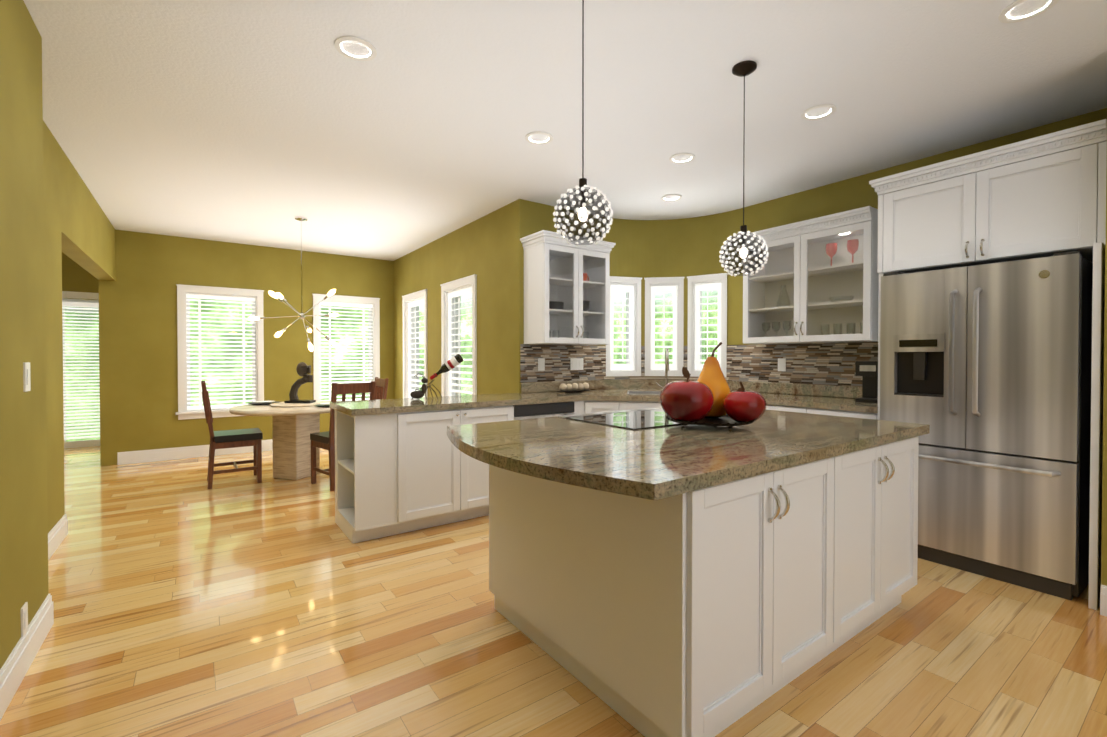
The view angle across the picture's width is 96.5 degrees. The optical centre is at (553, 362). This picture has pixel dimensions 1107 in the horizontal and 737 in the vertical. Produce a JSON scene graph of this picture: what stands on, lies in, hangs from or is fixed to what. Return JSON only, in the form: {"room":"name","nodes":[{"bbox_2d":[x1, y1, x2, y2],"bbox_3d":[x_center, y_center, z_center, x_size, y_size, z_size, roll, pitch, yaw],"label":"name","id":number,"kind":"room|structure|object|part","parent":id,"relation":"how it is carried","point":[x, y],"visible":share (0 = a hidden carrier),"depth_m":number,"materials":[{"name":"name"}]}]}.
{"room":"kitchen","nodes":[
{"label":"kitchen","id":0,"kind":"room"},
{"bbox_2d":[62,252,98,299],"bbox_3d":[-7.468,-0.188,6.301,3.520,2.750,0.200,0,1,-36],"label":"wall","id":1,"kind":"structure","parent":0,"point":[76,277],"depth_m":6.80,"materials":[{"name":"green paint"}]},
{"bbox_2d":[62,291,99,448],"bbox_3d":[-6.808,0.102,6.723,1.660,2.160,0.150,0,1,-36],"label":"window","id":2,"kind":"structure","parent":1,"relation":"in","point":[83,297],"depth_m":6.88,"materials":[{"name":"white"}]},
{"bbox_2d":[62,302,99,439],"bbox_3d":[-6.801,0.107,6.713,1.480,1.891,0.055,0,1,-36],"label":"blinds","id":3,"kind":"object","parent":2,"relation":"attached to","point":[80,304],"depth_m":6.87,"materials":[{"name":"white plastic"}]},
{"bbox_2d":[0,446,1106,736],"bbox_3d":[-1.865,1.268,2.830,8.980,0.080,12.400,0,1,-36],"label":"floor","id":4,"kind":"structure","parent":0,"point":[230,604],"depth_m":2.17,"materials":[{"name":"brown wood"}]},
{"bbox_2d":[201,381,262,488],"bbox_3d":[-3.256,0.692,5.001,0.501,1.023,0.435,0,1,-36],"label":"chair","id":5,"kind":"object","parent":4,"relation":"on","point":[223,439],"visible":1,"depth_m":4.87,"materials":[{"name":"brown wood"}]},
{"bbox_2d":[229,401,337,479],"bbox_3d":[-2.728,0.825,5.246,1.200,0.750,1.200,0,1,-36],"label":"dining table","id":6,"kind":"object","parent":4,"relation":"on","point":[294,428],"visible":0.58,"depth_m":5.09,"materials":[{"name":"stone"}]},
{"bbox_2d":[248,401,329,406],"bbox_3d":[-2.718,0.433,5.231,0.835,0.032,0.967,0,1,-36],"label":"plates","id":7,"kind":"object","parent":6,"relation":"on","point":[282,404],"visible":0.65,"depth_m":5.15,"materials":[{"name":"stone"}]},
{"bbox_2d":[284,362,315,402],"bbox_3d":[-2.707,0.207,5.278,0.275,0.434,0.125,0,1,1],"label":"sculpture","id":8,"kind":"object","parent":7,"relation":"on","point":[303,369],"visible":1,"depth_m":5.25,"materials":[{"name":"black metal"}]},
{"bbox_2d":[310,381,375,490],"bbox_3d":[-2.101,0.693,4.931,0.501,1.023,0.435,1,1,40],"label":"chair","id":9,"kind":"object","parent":4,"relation":"on","point":[324,440],"visible":0.5,"depth_m":4.74,"materials":[{"name":"brown wood"}]},
{"bbox_2d":[375,377,388,399],"bbox_3d":[-2.197,0.684,5.637,0.501,1.023,0.435,0,1,-36],"label":"chair","id":10,"kind":"object","parent":4,"relation":"on","point":[381,387],"visible":0.17,"depth_m":5.68,"materials":[{"name":"brown wood"}]},
{"bbox_2d":[330,379,767,542],"bbox_3d":[0.240,0.702,4.146,3.604,1.019,1.665,0,1,-36],"label":"base cabinet","id":11,"kind":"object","parent":4,"relation":"on","point":[403,465],"depth_m":3.64,"materials":[{"name":"white wood"}]},
{"bbox_2d":[410,354,462,399],"bbox_3d":[-0.964,0.108,4.016,0.382,0.364,0.328,0,1,-36],"label":"holder","id":12,"kind":"object","parent":11,"relation":"on","point":[452,362],"visible":1,"depth_m":3.98,"materials":[{"name":"black metal"}]},
{"bbox_2d":[556,382,590,392],"bbox_3d":[0.197,0.238,4.764,0.400,0.092,0.150,0,1,-36],"label":"tray","id":13,"kind":"object","parent":11,"relation":"on","point":[565,388],"visible":1,"depth_m":4.74,"materials":[{"name":"brown metal"}]},
{"bbox_2d":[330,379,877,415],"bbox_3d":[0.511,0.269,3.763,3.604,0.144,2.595,0,1,-36],"label":"countertop","id":14,"kind":"structure","parent":11,"relation":"on","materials":[{"name":"stone"}]},
{"bbox_2d":[627,348,668,394],"bbox_3d":[1.094,0.069,4.729,0.760,0.432,0.506,0,1,9],"label":"sink faucet","id":15,"kind":"object","parent":11,"relation":"on","point":[666,375],"visible":0.69,"depth_m":4.78,"materials":[{"name":"silver metal"}]},
{"bbox_2d":[489,431,929,736],"bbox_3d":[0.777,0.795,2.460,1.790,0.876,1.270,0,1,-36],"label":"kitchen island","id":16,"kind":"object","parent":4,"relation":"on","point":[654,572],"depth_m":1.78,"materials":[{"name":"white wood"}]},
{"bbox_2d":[447,410,929,510],"bbox_3d":[0.628,0.335,2.431,2.160,0.044,1.375,0,1,-36],"label":"island countertop","id":17,"kind":"structure","parent":16,"relation":"on","point":[611,468],"depth_m":1.89,"materials":[{"name":"brown stone"}]},
{"bbox_2d":[559,407,676,430],"bbox_3d":[0.512,0.305,2.781,0.760,0.008,0.610,0,1,-36],"label":"cooktop","id":18,"kind":"object","parent":17,"relation":"in","point":[636,419],"depth_m":2.70,"materials":[{"name":"black glass"}]},
{"bbox_2d":[660,342,765,428],"bbox_3d":[0.768,0.102,2.439,0.467,0.421,0.448,0,1,-36],"label":"fruit tray","id":19,"kind":"object","parent":17,"relation":"on","point":[708,397],"visible":1,"depth_m":2.35,"materials":[{"name":"red food"}]},
{"bbox_2d":[750,383,877,419],"bbox_3d":[2.042,0.704,4.156,0.664,1.016,1.440,0,1,-36],"label":"countertop","id":20,"kind":"structure","parent":4,"relation":"on","point":[832,400],"depth_m":4.02,"materials":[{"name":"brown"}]},
{"bbox_2d":[855,361,877,402],"bbox_3d":[2.470,0.141,3.778,0.313,0.310,0.170,0,1,-36],"label":"coffee maker","id":21,"kind":"object","parent":20,"relation":"on","point":[867,371],"visible":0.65,"depth_m":3.74,"materials":[{"name":"black plastic"}]},
{"bbox_2d":[880,251,1092,599],"bbox_3d":[2.678,0.323,3.078,0.813,1.805,0.905,0,1,-36],"label":"fridge","id":22,"kind":"object","parent":4,"relation":"on","point":[985,372],"visible":0.83,"depth_m":2.76,"materials":[{"name":"grey metal"}]},
{"bbox_2d":[869,119,1106,609],"bbox_3d":[2.711,-0.004,3.112,0.785,2.458,1.080,0,1,-36],"label":"tall cabinet","id":23,"kind":"object","parent":4,"relation":"on","point":[1039,196],"visible":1,"depth_m":2.78,"materials":[{"name":"white wood"}]},
{"bbox_2d":[0,0,1106,668],"bbox_3d":[-0.035,-0.151,3.203,5.550,2.750,10.500,0,1,-36],"label":"wall","id":24,"kind":"structure","parent":0,"point":[50,210],"depth_m":5.00,"materials":[{"name":"green paint"}]},
{"bbox_2d":[21,602,27,636],"bbox_3d":[-2.142,1.038,2.001,0.009,0.115,0.070,0,1,-36],"label":"electrical outlet plate","id":25,"kind":"object","parent":24,"relation":"attached to","point":[24,610],"depth_m":1.99,"materials":[{"name":"white plastic"}]},
{"bbox_2d":[23,362,30,391],"bbox_3d":[-2.189,0.057,2.055,0.009,0.120,0.075,0,1,-36],"label":"light switch","id":26,"kind":"object","parent":24,"relation":"attached to","point":[26,365],"depth_m":2.04,"materials":[{"name":"white plastic"}]},
{"bbox_2d":[0,594,53,719],"bbox_3d":[-2.103,1.166,1.955,0.016,0.145,0.976,0,1,-36],"label":"baseboard","id":27,"kind":"structure","parent":24,"relation":"attached to","point":[20,659],"depth_m":1.96,"materials":[{"name":"white wood"}]},
{"bbox_2d":[48,514,67,559],"bbox_3d":[-3.006,1.156,2.872,0.016,0.145,1.600,0,1,-36],"label":"baseboard","id":28,"kind":"structure","parent":24,"relation":"attached to","point":[58,533],"depth_m":3.27,"materials":[{"name":"white wood"}]},
{"bbox_2d":[117,439,272,464],"bbox_3d":[-3.798,1.109,6.724,3.220,0.145,0.016,0,1,-36],"label":"baseboard","id":29,"kind":"structure","parent":24,"relation":"attached to","point":[130,457],"depth_m":6.10,"materials":[{"name":"white wood"}]},
{"bbox_2d":[176,284,263,419],"bbox_3d":[-4.316,-0.137,6.436,0.970,1.671,0.255,0,1,-36],"label":"window","id":30,"kind":"structure","parent":24,"relation":"in","point":[183,412],"depth_m":6.33,"materials":[{"name":"white"}]},
{"bbox_2d":[186,294,255,409],"bbox_3d":[-4.304,-0.141,6.420,0.736,1.452,0.056,0,1,-36],"label":"blinds","id":31,"kind":"object","parent":30,"relation":"attached to","point":[199,308],"visible":0.9,"depth_m":6.41,"materials":[{"name":"white plastic"}]},
{"bbox_2d":[312,294,379,400],"bbox_3d":[-3.073,-0.148,7.328,0.970,1.671,0.255,0,1,-36],"label":"window","id":32,"kind":"structure","parent":24,"relation":"in","point":[375,332],"depth_m":7.32,"materials":[{"name":"white"}]},
{"bbox_2d":[320,302,372,400],"bbox_3d":[-3.061,-0.151,7.311,0.736,1.452,0.056,0,1,-36],"label":"blinds","id":33,"kind":"object","parent":32,"relation":"attached to","point":[363,306],"visible":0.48,"depth_m":7.29,"materials":[{"name":"white plastic"}]},
{"bbox_2d":[402,289,427,397],"bbox_3d":[-1.877,-0.143,6.952,0.255,1.671,0.970,0,1,-36],"label":"window","id":34,"kind":"structure","parent":24,"relation":"in","point":[414,296],"depth_m":7.22,"materials":[{"name":"white wood"}]},
{"bbox_2d":[408,299,423,397],"bbox_3d":[-1.904,-0.146,6.933,0.074,1.448,0.738,0,1,-36],"label":"blinds","id":35,"kind":"object","parent":34,"relation":"attached to","point":[415,304],"visible":0.5,"depth_m":7.07,"materials":[{"name":"white"}]},
{"bbox_2d":[440,274,476,395],"bbox_3d":[-1.044,-0.130,5.790,0.255,1.671,0.970,0,1,-36],"label":"window","id":36,"kind":"structure","parent":24,"relation":"in","point":[459,284],"depth_m":6.05,"materials":[{"name":"white wood"}]},
{"bbox_2d":[448,287,471,395],"bbox_3d":[-1.071,-0.132,5.771,0.074,1.448,0.738,0,1,-36],"label":"blinds","id":37,"kind":"object","parent":36,"relation":"attached to","point":[458,293],"visible":0.38,"depth_m":5.85,"materials":[{"name":"white plastic"}]},
{"bbox_2d":[538,358,544,370],"bbox_3d":[-0.117,0.015,4.787,0.075,0.120,0.009,0,1,-36],"label":"electrical outlet plate","id":38,"kind":"object","parent":24,"relation":"attached to","point":[541,361],"depth_m":4.78,"materials":[{"name":"white plastic"}]},
{"bbox_2d":[520,230,615,344],"bbox_3d":[0.147,-0.676,4.745,0.860,0.993,0.387,0,1,-36],"label":"upper cabinet","id":39,"kind":"object","parent":24,"relation":"attached to","point":[572,322],"visible":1,"depth_m":4.64,"materials":[{"name":"white wood"}]},
{"bbox_2d":[549,330,558,337],"label":"dishes","id":40,"kind":"object","parent":39,"relation":"in","point":[549,330],"depth_m":4.65,"materials":[{"name":"grey"}]},
{"bbox_2d":[549,301,563,309],"label":"dishes","id":41,"kind":"object","parent":39,"relation":"in","point":[553,304],"depth_m":4.57,"materials":[{"name":"grey ceramic"}]},
{"bbox_2d":[583,273,588,280],"label":"dishes","id":42,"kind":"object","parent":39,"relation":"in","point":[585,275],"depth_m":4.83,"materials":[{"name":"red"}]},
{"bbox_2d":[583,301,589,310],"label":"dishes","id":43,"kind":"object","parent":39,"relation":"in","point":[585,302],"depth_m":4.83,"materials":[{"name":"grey ceramic"}]},
{"bbox_2d":[570,358,582,369],"bbox_3d":[0.241,0.012,5.043,0.165,0.120,0.009,0,1,-36],"label":"electrical outlet plate","id":44,"kind":"object","parent":24,"relation":"attached to","point":[576,363],"depth_m":5.03,"materials":[{"name":"white plastic"}]},
{"bbox_2d":[606,273,727,376],"bbox_3d":[1.155,-0.390,5.303,1.313,1.068,0.771,0,1,34],"label":"window","id":45,"kind":"structure","parent":24,"relation":"in","point":[706,279],"depth_m":5.32,"materials":[{"name":"white wood"}]},
{"bbox_2d":[611,285,633,369],"bbox_3d":[0.739,-0.382,5.370,0.277,0.918,0.074,0,1,-16],"label":"window blinds","id":46,"kind":"object","parent":45,"relation":"attached to","point":[622,288],"visible":1,"depth_m":5.37,"materials":[{"name":"white wood"}]},
{"bbox_3d":[0.724,-0.392,5.425,0.425,1.068,0.248,0,1,-16],"label":"bay window trim","id":47,"kind":"part","parent":45,"relation":"part of","materials":[{"name":"white wood"}]},
{"bbox_2d":[651,285,676,369],"bbox_3d":[1.205,-0.382,5.395,0.277,0.918,0.074,0,1,9],"label":"window blinds","id":48,"kind":"object","parent":45,"relation":"attached to","point":[654,289],"visible":1,"depth_m":5.38,"materials":[{"name":"white wood"}]},
{"bbox_3d":[1.214,-0.392,5.451,0.425,1.068,0.248,0,1,9],"label":"bay window trim","id":49,"kind":"part","parent":45,"relation":"part of","materials":[{"name":"white wood"}]},
{"bbox_2d":[695,282,720,369],"bbox_3d":[1.637,-0.380,5.222,0.277,0.918,0.074,0,1,34],"label":"window blinds","id":50,"kind":"object","parent":45,"relation":"attached to","point":[698,289],"visible":0.83,"depth_m":5.23,"materials":[{"name":"white wood"}]},
{"bbox_2d":[520,342,877,386],"bbox_3d":[1.212,0.009,4.212,1.949,0.365,2.514,0,1,-36],"label":"backsplash","id":51,"kind":"structure","parent":24,"relation":"attached to","point":[822,363],"depth_m":4.72,"materials":[{"name":"tile"}]},
{"bbox_2d":[778,358,785,370],"bbox_3d":[2.120,0.017,4.591,0.009,0.120,0.075,0,1,-36],"label":"electrical outlet plate","id":52,"kind":"object","parent":24,"relation":"attached to","point":[781,361],"depth_m":4.58,"materials":[{"name":"white plastic"}]},
{"bbox_2d":[743,206,878,343],"bbox_3d":[2.163,-0.670,4.213,0.387,0.993,1.110,0,1,-36],"label":"upper cabinet","id":53,"kind":"object","parent":24,"relation":"attached to","point":[798,263],"visible":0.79,"depth_m":4.13,"materials":[{"name":"white wood"}]},
{"bbox_2d":[762,322,768,333],"bbox_3d":[1.953,-0.284,4.540,0.071,0.176,0.071,1,1,42],"label":"wine glass","id":54,"kind":"object","parent":53,"relation":"in","point":[767,330],"depth_m":4.53,"materials":[{"name":"clear glass"}]},
{"bbox_2d":[769,322,779,334],"bbox_3d":[2.011,-0.283,4.459,0.071,0.176,0.071,1,1,42],"label":"wine glass","id":55,"kind":"object","parent":53,"relation":"in","point":[777,330],"depth_m":4.46,"materials":[{"name":"clear glass"}]},
{"bbox_2d":[776,285,790,306],"bbox_3d":[2.054,-0.591,4.412,0.118,0.200,0.120,0,1,-36],"label":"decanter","id":56,"kind":"object","parent":53,"relation":"in","point":[786,285],"depth_m":4.40,"materials":[{"name":"clear glass"}]},
{"bbox_2d":[780,321,790,335],"bbox_3d":[2.069,-0.282,4.378,0.071,0.176,0.071,1,1,42],"label":"wine glass","id":57,"kind":"object","parent":53,"relation":"in","point":[789,325],"depth_m":4.38,"materials":[{"name":"clear glass"}]},
{"bbox_2d":[821,324,829,334],"bbox_3d":[2.261,-0.256,4.109,0.064,0.130,0.060,0,1,15],"label":"drinking glass","id":58,"kind":"object","parent":53,"relation":"in","point":[828,333],"depth_m":4.10,"materials":[{"name":"clear glass"}]},
{"bbox_2d":[826,243,836,265],"bbox_3d":[2.293,-0.880,4.075,0.078,0.205,0.078,0,1,9],"label":"wine glass","id":59,"kind":"object","parent":53,"relation":"in","point":[828,249],"depth_m":4.05,"materials":[{"name":"red glass"}]},
{"bbox_2d":[833,323,842,333],"bbox_3d":[2.319,-0.255,4.029,0.064,0.130,0.060,0,1,15],"label":"drinking glass","id":60,"kind":"object","parent":53,"relation":"in","point":[834,328],"depth_m":4.02,"materials":[{"name":"clear glass"}]},
{"bbox_2d":[829,296,853,301],"bbox_3d":[2.340,-0.512,4.015,0.177,0.050,0.180,0,1,-36],"label":"dish","id":61,"kind":"object","parent":53,"relation":"in","point":[832,300],"depth_m":3.97,"materials":[{"name":"clear glass"}]},
{"bbox_2d":[846,323,855,333],"bbox_3d":[2.377,-0.254,3.948,0.064,0.130,0.060,0,1,15],"label":"drinking glass","id":62,"kind":"object","parent":53,"relation":"in","point":[854,330],"depth_m":3.94,"materials":[{"name":"clear glass"}]},
{"bbox_2d":[847,239,858,262],"bbox_3d":[2.394,-0.879,3.952,0.078,0.205,0.078,0,1,9],"label":"wine glass","id":63,"kind":"object","parent":53,"relation":"in","point":[854,244],"depth_m":3.92,"materials":[{"name":"red glass"}]},
{"bbox_2d":[1100,585,1106,616],"bbox_3d":[3.564,1.176,1.197,0.016,0.145,3.020,0,1,-36],"label":"baseboard","id":64,"kind":"structure","parent":24,"relation":"attached to","point":[1103,593],"depth_m":2.41,"materials":[{"name":"white wood"}]},
{"bbox_2d":[23,0,1106,260],"bbox_3d":[-1.865,-1.561,2.796,8.980,0.080,12.400,0,1,-36],"label":"ceiling","id":65,"kind":"structure","parent":0,"point":[257,122],"depth_m":2.87,"materials":[{"name":"white paint"}]},
{"bbox_2d":[248,216,338,351],"bbox_3d":[-2.751,-0.835,5.271,0.880,1.431,0.732,0,1,-36],"label":"chandelier","id":66,"kind":"object","parent":65,"relation":"hanging from","point":[280,298],"visible":1,"depth_m":5.27,"materials":[{"name":"silver metal"}]},
{"bbox_2d":[334,36,376,60],"bbox_3d":[-0.952,-1.527,2.381,0.189,0.039,0.189,0,1,15],"label":"recessed light","id":67,"kind":"object","parent":65,"relation":"in","point":[338,41],"depth_m":2.37,"materials":[{"name":"white"}]},
{"bbox_2d":[525,131,552,144],"bbox_3d":[-0.097,-1.538,3.351,0.189,0.039,0.189,0,1,15],"label":"recessed light","id":68,"kind":"object","parent":65,"relation":"in","point":[528,135],"depth_m":3.34,"materials":[{"name":"white"}]},
{"bbox_2d":[553,0,612,245],"bbox_3d":[0.117,-0.992,1.960,0.242,1.036,0.239,0,1,-36],"label":"pendant light","id":69,"kind":"object","parent":65,"relation":"hanging from","point":[583,213],"visible":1,"depth_m":1.89,"materials":[{"name":"white glass"}]},
{"bbox_2d":[661,194,681,200],"bbox_3d":[1.098,-1.553,4.601,0.189,0.039,0.189,-1,1,-42],"label":"recessed light","id":70,"kind":"object","parent":65,"relation":"in","point":[679,196],"depth_m":4.58,"materials":[{"name":"white"}]},
{"bbox_2d":[669,153,694,163],"bbox_3d":[0.962,-1.543,3.692,0.189,0.039,0.189,0,1,15],"label":"recessed light","id":71,"kind":"object","parent":65,"relation":"in","point":[690,154],"depth_m":3.68,"materials":[{"name":"white"}]},
{"bbox_2d":[719,60,768,275],"bbox_3d":[0.980,-0.984,2.542,0.242,1.066,0.239,0,1,-36],"label":"pendant light","id":72,"kind":"object","parent":65,"relation":"hanging from","point":[743,252],"visible":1,"depth_m":2.48,"materials":[{"name":"glass"}]},
{"bbox_2d":[801,104,835,119],"bbox_3d":[1.608,-1.534,2.998,0.189,0.039,0.189,0,1,15],"label":"recessed light","id":73,"kind":"object","parent":65,"relation":"in","point":[833,108],"depth_m":2.99,"materials":[{"name":"white"}]},
{"bbox_2d":[998,0,1058,22],"bbox_3d":[2.018,-1.523,2.099,0.189,0.039,0.189,-1,1,-42],"label":"recessed light","id":74,"kind":"object","parent":65,"relation":"in","point":[1003,17],"depth_m":2.13,"materials":[{"name":"white"}]},
{"label":"outside","id":75,"kind":"structure","parent":0,"visible":0},
{"bbox_2d":[65,289,717,440],"bbox_3d":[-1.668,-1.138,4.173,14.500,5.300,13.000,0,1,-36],"label":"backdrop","id":76,"kind":"structure","parent":75,"point":[616,301],"depth_m":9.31,"materials":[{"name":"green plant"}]},
{"bbox_3d":[-1.465,1.420,4.350,15.000,0.180,15.000,0,1,-36],"label":"ground","id":77,"kind":"structure","parent":75,"visible":0},
{"bbox_2d":[65,306,98,311],"bbox_3d":[-7.324,0.139,7.356,3.000,2.270,0.940,0,1,-36],"label":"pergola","id":78,"kind":"object","parent":77,"relation":"on","point":[81,309],"depth_m":7.68,"materials":[{"name":"white"}]}
]}

